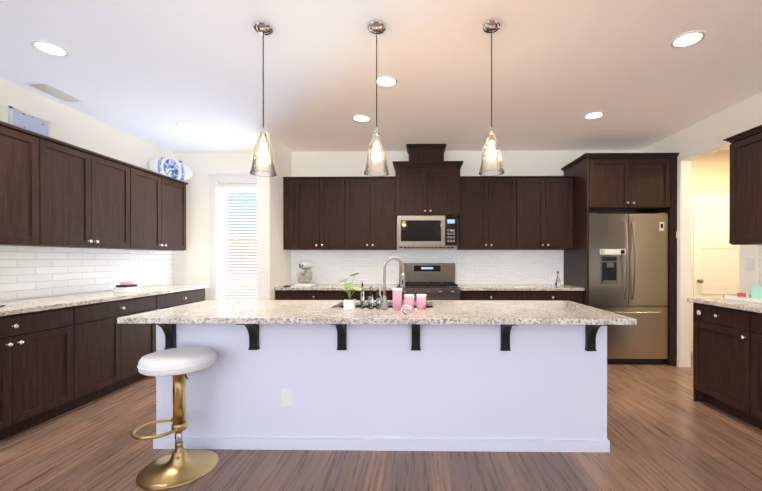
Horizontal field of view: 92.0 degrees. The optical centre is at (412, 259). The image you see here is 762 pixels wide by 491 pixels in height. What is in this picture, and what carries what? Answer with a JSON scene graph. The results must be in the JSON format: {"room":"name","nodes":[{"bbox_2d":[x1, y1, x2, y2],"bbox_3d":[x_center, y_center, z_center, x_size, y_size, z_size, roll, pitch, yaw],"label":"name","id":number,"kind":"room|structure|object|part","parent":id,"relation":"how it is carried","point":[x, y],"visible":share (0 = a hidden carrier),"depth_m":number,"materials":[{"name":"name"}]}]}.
{"room":"kitchen","nodes":[
{"label":"kitchen","id":0,"kind":"room"},
{"bbox_2d":[0,77,172,309],"bbox_3d":[-3.450,-0.117,1.234,0.120,2.745,7.990,0,0,1],"label":"wall","id":1,"kind":"structure","parent":0,"point":[75,127],"depth_m":3.70,"materials":[{"name":"white paint"}]},
{"bbox_2d":[0,121,51,246],"bbox_3d":[-3.203,-0.570,2.529,0.331,0.904,1.028,0,0,1],"label":"upper cabinet","id":2,"kind":"object","parent":1,"relation":"attached to","point":[25,155],"depth_m":2.88,"materials":[{"name":"brown wood"}]},
{"bbox_2d":[0,246,173,300],"bbox_3d":[-3.362,0.109,2.672,0.008,0.452,4.867,0,0,1],"label":"wall tile","id":3,"kind":"structure","parent":1,"relation":"attached to","point":[29,272],"depth_m":3.63,"materials":[{"name":"white tile"}]},
{"bbox_2d":[52,138,135,248],"bbox_3d":[-3.189,-0.573,3.455,0.331,0.904,1.057,0,0,1],"label":"upper cabinet","id":4,"kind":"object","parent":1,"relation":"attached to","point":[55,192],"depth_m":3.45,"materials":[{"name":"brown wood"}]},
{"bbox_2d":[8,106,50,136],"bbox_3d":[-3.347,-1.154,3.215,0.012,0.260,0.340,0,0,1],"label":"board","id":5,"kind":"object","parent":4,"relation":"on","point":[27,120],"visible":0.58,"depth_m":3.20,"materials":[{"name":"white plastic"}]},
{"bbox_2d":[132,166,187,250],"bbox_3d":[-3.175,-0.575,4.370,0.331,0.904,1.010,0,0,1],"label":"upper cabinet","id":6,"kind":"object","parent":1,"relation":"attached to","point":[160,198],"depth_m":4.36,"materials":[{"name":"brown wood"}]},
{"bbox_2d":[149,157,192,180],"bbox_3d":[-3.150,-1.187,4.794,0.027,0.326,0.510,-15,-9,38],"label":"platter","id":7,"kind":"object","parent":6,"relation":"on","point":[175,168],"visible":0.85,"depth_m":4.80,"materials":[{"name":"ceramic"}]},
{"bbox_2d":[257,133,291,299],"bbox_3d":[-1.752,-0.126,4.703,0.150,2.743,0.758,0,0,1],"label":"wall","id":8,"kind":"structure","parent":0,"point":[274,263],"depth_m":4.38,"materials":[{"name":"white paint"}]},
{"bbox_2d":[0,352,761,490],"bbox_3d":[0.640,1.280,1.176,8.300,0.050,7.990,0,0,1],"label":"floor","id":9,"kind":"structure","parent":0,"point":[665,432],"depth_m":2.30,"materials":[{"name":"brown wood"}]},
{"bbox_2d":[0,305,83,440],"bbox_3d":[-3.063,0.812,2.531,0.610,0.880,1.028,0,0,1],"label":"base cabinet","id":10,"kind":"object","parent":9,"relation":"on","point":[56,362],"depth_m":2.72,"materials":[{"name":"brown wood"}]},
{"bbox_2d":[84,295,159,403],"bbox_3d":[-3.050,0.810,3.437,0.610,0.880,1.019,0,0,1],"label":"base cabinet","id":11,"kind":"object","parent":9,"relation":"on","point":[113,351],"depth_m":3.39,"materials":[{"name":"brown wood"}]},
{"bbox_2d":[131,346,218,489],"bbox_3d":[-1.411,0.902,2.201,0.443,0.702,0.420,0,0,1],"label":"bar stool","id":12,"kind":"object","parent":9,"relation":"on","point":[180,465],"visible":1,"depth_m":2.15,"materials":[{"name":"brushed gold"},{"name":"leather"},{"name":"chrome"}]},
{"bbox_2d":[160,288,204,308],"bbox_3d":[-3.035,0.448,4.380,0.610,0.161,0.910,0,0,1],"label":"base cabinet","id":13,"kind":"object","parent":9,"relation":"on","point":[168,300],"depth_m":4.36,"materials":[{"name":"brown wood"}]},
{"bbox_2d":[0,285,208,315],"bbox_3d":[-3.045,0.355,2.545,0.645,0.035,4.620,0,0,1],"label":"countertop","id":14,"kind":"structure","parent":13,"relation":"on","point":[13,307],"depth_m":3.20,"materials":[{"name":"stone"}]},
{"bbox_2d":[113,282,139,291],"bbox_3d":[-3.019,0.281,3.874,0.150,0.106,0.170,0,0,1],"label":"gift boxes","id":15,"kind":"object","parent":14,"relation":"on","point":[127,287],"visible":1,"depth_m":3.82,"materials":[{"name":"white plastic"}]},
{"bbox_2d":[287,290,346,299],"bbox_3d":[-1.161,0.806,4.770,0.729,0.880,0.610,0,0,1],"label":"base cabinet","id":16,"kind":"object","parent":9,"relation":"on","point":[291,294],"depth_m":4.47,"materials":[{"name":"brown wood"}]},
{"bbox_2d":[347,290,392,299],"bbox_3d":[-0.549,0.806,4.761,0.731,0.880,0.610,0,0,1],"label":"base cabinet","id":17,"kind":"object","parent":9,"relation":"on","point":[356,295],"depth_m":4.46,"materials":[{"name":"brown wood"}]},
{"bbox_2d":[145,305,609,451],"bbox_3d":[-0.213,0.812,2.644,3.004,0.879,0.862,0,0,1],"label":"kitchen island","id":18,"kind":"object","parent":9,"relation":"on","point":[448,387],"visible":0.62,"depth_m":2.42,"materials":[{"name":"white paint"}]},
{"bbox_2d":[117,300,636,324],"bbox_3d":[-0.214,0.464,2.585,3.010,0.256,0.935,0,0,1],"label":"island countertop","id":19,"kind":"structure","parent":18,"relation":"on","point":[497,312],"depth_m":2.26,"materials":[{"name":"stone"}]},
{"bbox_2d":[339,273,361,309],"bbox_3d":[-0.427,0.211,2.514,0.158,0.250,0.135,0,0,1],"label":"potted plant","id":20,"kind":"object","parent":19,"relation":"on","point":[349,304],"visible":1,"depth_m":2.49,"materials":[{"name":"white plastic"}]},
{"bbox_2d":[361,280,363,308],"bbox_3d":[-0.345,0.237,2.533,0.025,0.198,0.026,0,0,1],"label":"glass bottle","id":21,"kind":"object","parent":19,"relation":"on","point":[362,291],"depth_m":2.52,"materials":[{"name":"clear glass"}]},
{"bbox_2d":[368,284,372,308],"bbox_3d":[-0.285,0.252,2.513,0.033,0.168,0.034,0,0,1],"label":"glass bottle","id":22,"kind":"object","parent":19,"relation":"on","point":[370,300],"depth_m":2.50,"materials":[{"name":"clear glass"}]},
{"bbox_2d":[376,287,379,308],"bbox_3d":[-0.235,0.259,2.522,0.029,0.153,0.030,0,0,1],"label":"glass bottle","id":23,"kind":"object","parent":19,"relation":"on","point":[378,296],"depth_m":2.51,"materials":[{"name":"clear glass"}]},
{"bbox_2d":[379,257,404,309],"bbox_3d":[-0.144,0.155,2.551,0.186,0.360,0.136,0,0,1],"label":"faucet","id":24,"kind":"object","parent":19,"relation":"on","point":[384,305],"visible":1,"depth_m":2.51,"materials":[{"name":"silver metal"}]},
{"bbox_2d":[401,304,411,314],"bbox_3d":[-0.034,0.302,2.239,0.068,0.068,0.068,0,0,1],"label":"glass globe","id":25,"kind":"object","parent":19,"relation":"on","point":[406,309],"visible":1,"depth_m":2.21},
{"bbox_2d":[392,288,425,309],"bbox_3d":[-0.020,0.264,2.509,0.235,0.143,0.090,0,0,1],"label":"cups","id":26,"kind":"object","parent":19,"relation":"on","point":[408,299],"visible":0.94,"depth_m":2.48,"materials":[{"name":"pink plastic"}]},
{"bbox_2d":[397,263,459,299],"bbox_3d":[0.198,0.643,4.688,0.760,1.205,0.714,0,0,1],"label":"range","id":27,"kind":"object","parent":9,"relation":"on","point":[433,281],"visible":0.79,"depth_m":4.96,"materials":[{"name":"silver metal"}]},
{"bbox_2d":[460,291,526,299],"bbox_3d":[0.983,0.806,4.738,0.801,0.880,0.610,0,0,1],"label":"base cabinet","id":28,"kind":"object","parent":9,"relation":"on","point":[464,295],"depth_m":4.43,"materials":[{"name":"brown wood"}]},
{"bbox_2d":[527,291,582,303],"bbox_3d":[1.666,0.806,4.727,0.801,0.880,0.610,0,0,1],"label":"base cabinet","id":29,"kind":"object","parent":9,"relation":"on","point":[575,296],"depth_m":4.42,"materials":[{"name":"brown wood"}]},
{"bbox_2d":[274,284,584,290],"bbox_3d":[0.196,0.349,4.731,3.740,0.035,0.645,0,0,1],"label":"countertop","id":30,"kind":"structure","parent":29,"relation":"on","point":[508,287],"depth_m":4.44,"materials":[{"name":"stone"}]},
{"bbox_2d":[295,260,316,285],"bbox_3d":[-1.381,0.168,4.734,0.213,0.327,0.350,0,0,1],"label":"stand mixer","id":31,"kind":"object","parent":30,"relation":"on","point":[305,277],"visible":1,"depth_m":4.64,"materials":[{"name":"white plastic"}]},
{"bbox_2d":[555,271,560,285],"bbox_3d":[1.853,0.234,4.660,0.072,0.195,0.072,0,0,1],"label":"glass decanter","id":32,"kind":"object","parent":30,"relation":"on","point":[557,281],"visible":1,"depth_m":4.64,"materials":[{"name":"clear glass"}]},
{"bbox_2d":[561,153,679,365],"bbox_3d":[2.576,-0.004,4.648,1.089,2.499,0.733,0,0,1],"label":"enclosure","id":33,"kind":"object","parent":9,"relation":"on","point":[624,183],"visible":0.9,"depth_m":4.33,"materials":[{"name":"brown wood"}]},
{"bbox_2d":[589,213,667,364],"bbox_3d":[2.568,0.343,4.630,0.926,1.807,0.711,0,0,1],"label":"refrigerator","id":34,"kind":"object","parent":9,"relation":"on","point":[628,265],"visible":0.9,"depth_m":4.34,"materials":[{"name":"silver metal"}]},
{"bbox_2d":[693,302,740,418],"bbox_3d":[2.791,0.811,2.938,0.610,0.880,0.619,0,0,1],"label":"base cabinet","id":35,"kind":"object","parent":9,"relation":"on","point":[727,360],"depth_m":3.00,"materials":[{"name":"brown wood"}]},
{"bbox_2d":[687,298,761,312],"bbox_3d":[2.752,0.358,1.607,0.645,0.035,3.340,0,0,1],"label":"countertop","id":36,"kind":"structure","parent":35,"relation":"on","point":[740,305],"depth_m":2.91,"materials":[{"name":"stone"}]},
{"bbox_2d":[723,286,761,302],"bbox_3d":[2.888,0.274,2.985,0.340,0.125,0.440,0,0,1],"label":"tray","id":37,"kind":"object","parent":36,"relation":"on","point":[755,295],"visible":1,"depth_m":3.00,"materials":[{"name":"white plastic"}]},
{"bbox_2d":[741,310,761,429],"bbox_3d":[2.780,0.813,2.232,0.610,0.880,1.028,0,0,1],"label":"base cabinet","id":38,"kind":"object","parent":9,"relation":"on","point":[751,322],"depth_m":2.70,"materials":[{"name":"brown wood"}]},
{"bbox_2d":[0,0,761,151],"bbox_3d":[0.640,-1.515,1.169,8.300,0.050,7.990,0,0,1],"label":"ceiling","id":39,"kind":"structure","parent":0,"point":[154,71],"depth_m":2.86,"materials":[{"name":"paint"}]},
{"bbox_2d":[31,40,68,56],"bbox_3d":[-2.549,-1.488,2.582,0.195,0.006,0.195,0,0,-8],"label":"recessed light","id":40,"kind":"object","parent":39,"relation":"in","point":[47,47],"depth_m":2.58,"materials":[{"name":"white paint"}]},
{"bbox_2d":[25,83,82,101],"bbox_3d":[-3.183,-1.487,3.272,0.170,0.012,0.360,0,0,1],"label":"ceiling vent","id":41,"kind":"object","parent":39,"relation":"in","point":[53,92],"visible":1,"depth_m":3.24,"materials":[{"name":"white metal"}]},
{"bbox_2d":[250,21,276,176],"bbox_3d":[-0.955,-1.021,2.349,0.162,0.940,0.162,0,0,1],"label":"pendant light","id":42,"kind":"object","parent":39,"relation":"hanging from","point":[262,28],"visible":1,"depth_m":2.35,"materials":[{"name":"clear glass"}]},
{"bbox_3d":[-0.955,-0.692,2.350,0.055,0.122,0.056,0,0,1],"label":"bulb","id":43,"kind":"part","parent":42,"relation":"part of","materials":[{"name":"white glass"}]},
{"bbox_2d":[352,115,370,121],"bbox_3d":[-0.534,-1.492,3.862,0.195,0.006,0.195,0,0,-20],"label":"recessed light","id":44,"kind":"object","parent":39,"relation":"in","point":[360,118],"depth_m":3.86,"materials":[{"name":"white paint"}]},
{"bbox_2d":[364,20,388,176],"bbox_3d":[-0.227,-1.021,2.338,0.162,0.940,0.162,0,0,1],"label":"pendant light","id":45,"kind":"object","parent":39,"relation":"hanging from","point":[376,27],"visible":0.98,"depth_m":2.33,"materials":[{"name":"clear glass"}]},
{"bbox_3d":[-0.227,-0.692,2.339,0.055,0.122,0.056,0,0,1],"label":"bulb","id":46,"kind":"part","parent":45,"relation":"part of","materials":[{"name":"white glass"}]},
{"bbox_2d":[374,75,397,86],"bbox_3d":[-0.217,-1.490,3.057,0.195,0.006,0.195,0,0,-5],"label":"recessed light","id":47,"kind":"object","parent":39,"relation":"in","point":[384,80],"depth_m":3.05,"materials":[{"name":"white paint"}]},
{"bbox_2d":[479,19,504,175],"bbox_3d":[0.503,-1.021,2.327,0.162,0.940,0.162,0,0,1],"label":"pendant light","id":48,"kind":"object","parent":39,"relation":"hanging from","point":[491,26],"visible":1,"depth_m":2.32,"materials":[{"name":"clear glass"}]},
{"bbox_3d":[0.503,-0.692,2.328,0.055,0.122,0.056,0,0,1],"label":"bulb","id":49,"kind":"part","parent":48,"relation":"part of","materials":[{"name":"white glass"}]},
{"bbox_2d":[583,112,603,118],"bbox_3d":[1.874,-1.492,3.785,0.195,0.006,0.195,0,0,-23],"label":"recessed light","id":50,"kind":"object","parent":39,"relation":"in","point":[593,115],"depth_m":3.78,"materials":[{"name":"white paint"}]},
{"bbox_2d":[670,30,705,47],"bbox_3d":[1.860,-1.488,2.475,0.195,0.006,0.195,0,0,-8],"label":"recessed light","id":51,"kind":"object","parent":39,"relation":"in","point":[687,39],"depth_m":2.47,"materials":[{"name":"white paint"}]},
{"bbox_2d":[173,150,729,300],"bbox_3d":[0.760,-0.128,5.100,8.180,2.745,0.132,0,0,1],"label":"wall","id":52,"kind":"structure","parent":0,"point":[192,264],"depth_m":5.07,"materials":[{"name":"white paint"}]},
{"bbox_2d":[209,173,256,299],"bbox_3d":[-2.321,0.020,5.140,0.998,2.450,0.146,0,0,1],"label":"door frame","id":53,"kind":"structure","parent":52,"relation":"attached to","point":[215,233],"depth_m":5.08,"materials":[{"name":"white paint"}]},
{"bbox_2d":[226,191,256,298],"bbox_3d":[-2.310,0.059,5.162,0.620,2.050,0.007,0,0,1],"label":"window","id":54,"kind":"structure","parent":52,"relation":"in","point":[240,243],"depth_m":5.16,"materials":[{"name":"glass"}]},
{"bbox_2d":[220,184,256,299],"bbox_3d":[-2.310,0.061,5.121,0.750,2.248,0.048,0,0,1],"label":"door blinds","id":55,"kind":"object","parent":54,"relation":"attached to","point":[238,185],"visible":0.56,"depth_m":5.12,"materials":[{"name":"white paint"}]},
{"bbox_2d":[291,177,350,249],"bbox_3d":[-1.166,-0.607,4.907,0.714,0.941,0.330,0,0,1],"label":"upper cabinet","id":56,"kind":"object","parent":52,"relation":"attached to","point":[320,206],"depth_m":4.75,"materials":[{"name":"brown wood"}]},
{"bbox_2d":[351,176,396,249],"bbox_3d":[-0.571,-0.607,4.898,0.714,0.941,0.330,0,0,1],"label":"upper cabinet","id":57,"kind":"object","parent":52,"relation":"attached to","point":[373,218],"depth_m":4.74,"materials":[{"name":"brown wood"}]},
{"bbox_2d":[392,144,462,217],"bbox_3d":[0.201,-1.032,4.832,0.894,0.931,0.437,0,0,1],"label":"upper cabinet","id":58,"kind":"object","parent":52,"relation":"attached to","point":[427,179],"visible":1,"depth_m":4.66,"materials":[{"name":"brown wood"}]},
{"bbox_2d":[397,216,456,249],"bbox_3d":[0.192,-0.351,4.828,0.760,0.426,0.444,0,0,1],"label":"microwave","id":59,"kind":"object","parent":58,"relation":"attached to","point":[426,232],"visible":1,"depth_m":4.65,"materials":[{"name":"silver metal"}]},
{"bbox_2d":[292,250,563,283],"bbox_3d":[0.201,0.097,5.049,3.740,0.464,0.008,0,0,1],"label":"wall tile","id":60,"kind":"structure","parent":52,"relation":"attached to","point":[489,266],"depth_m":5.04,"materials":[{"name":"tile"}]},
{"bbox_2d":[457,176,522,249],"bbox_3d":[1.009,-0.607,4.874,0.785,0.941,0.330,0,0,1],"label":"upper cabinet","id":61,"kind":"object","parent":52,"relation":"attached to","point":[496,213],"depth_m":4.72,"materials":[{"name":"brown wood"}]},
{"bbox_2d":[523,176,573,249],"bbox_3d":[1.676,-0.607,4.864,0.785,0.941,0.330,0,0,1],"label":"upper cabinet","id":62,"kind":"object","parent":52,"relation":"attached to","point":[547,200],"depth_m":4.71,"materials":[{"name":"brown wood"}]},
{"bbox_2d":[691,193,728,351],"bbox_3d":[4.208,0.173,4.968,1.000,2.145,0.024,0,0,1],"label":"door frame","id":63,"kind":"structure","parent":52,"relation":"attached to","point":[710,197],"depth_m":4.97,"materials":[{"name":"white paint"}]},
{"bbox_2d":[693,202,738,297],"bbox_3d":[4.208,0.228,4.936,0.794,2.019,0.090,0,0,1],"label":"hall door","id":64,"kind":"structure","parent":52,"relation":"in","point":[715,264],"depth_m":4.96,"materials":[{"name":"white paint"}]},
{"bbox_2d":[641,92,761,366],"bbox_3d":[3.130,-0.117,1.133,0.120,2.745,7.748,0,0,1],"label":"wall","id":65,"kind":"structure","parent":0,"point":[706,136],"depth_m":4.20,"materials":[{"name":"white paint"}]},
{"bbox_2d":[727,125,761,244],"bbox_3d":[2.927,-0.590,2.712,0.331,0.918,0.979,0,0,1],"label":"upper cabinet","id":66,"kind":"object","parent":65,"relation":"attached to","point":[745,208],"depth_m":3.04,"materials":[{"name":"brown wood"}]},
{"bbox_2d":[746,258,753,270],"bbox_3d":[3.098,0.039,3.361,0.007,0.120,0.080,0,0,1],"label":"switch plate","id":67,"kind":"object","parent":65,"relation":"attached to","point":[749,264],"visible":1,"depth_m":3.36,"materials":[{"name":"white plastic"}]},
{"bbox_2d":[759,245,761,285],"bbox_3d":[3.071,0.106,1.601,0.008,0.464,3.340,0,0,1],"label":"wall tile","id":68,"kind":"structure","parent":65,"relation":"attached to","point":[760,265],"depth_m":3.25,"materials":[{"name":"white tile"}]},
{"label":"outside","id":69,"kind":"structure","parent":0,"visible":0},
{"bbox_3d":[-1.901,1.282,9.656,10.000,0.060,8.870,0,0,1],"label":"ground","id":70,"kind":"structure","parent":69,"visible":0},
{"bbox_2d":[227,242,256,298],"bbox_3d":[-2.394,0.366,10.136,8.000,1.770,0.080,0,0,1],"label":"fence","id":71,"kind":"object","parent":70,"relation":"on","point":[242,270],"depth_m":10.13,"materials":[{"name":"beige wood"}]}
]}

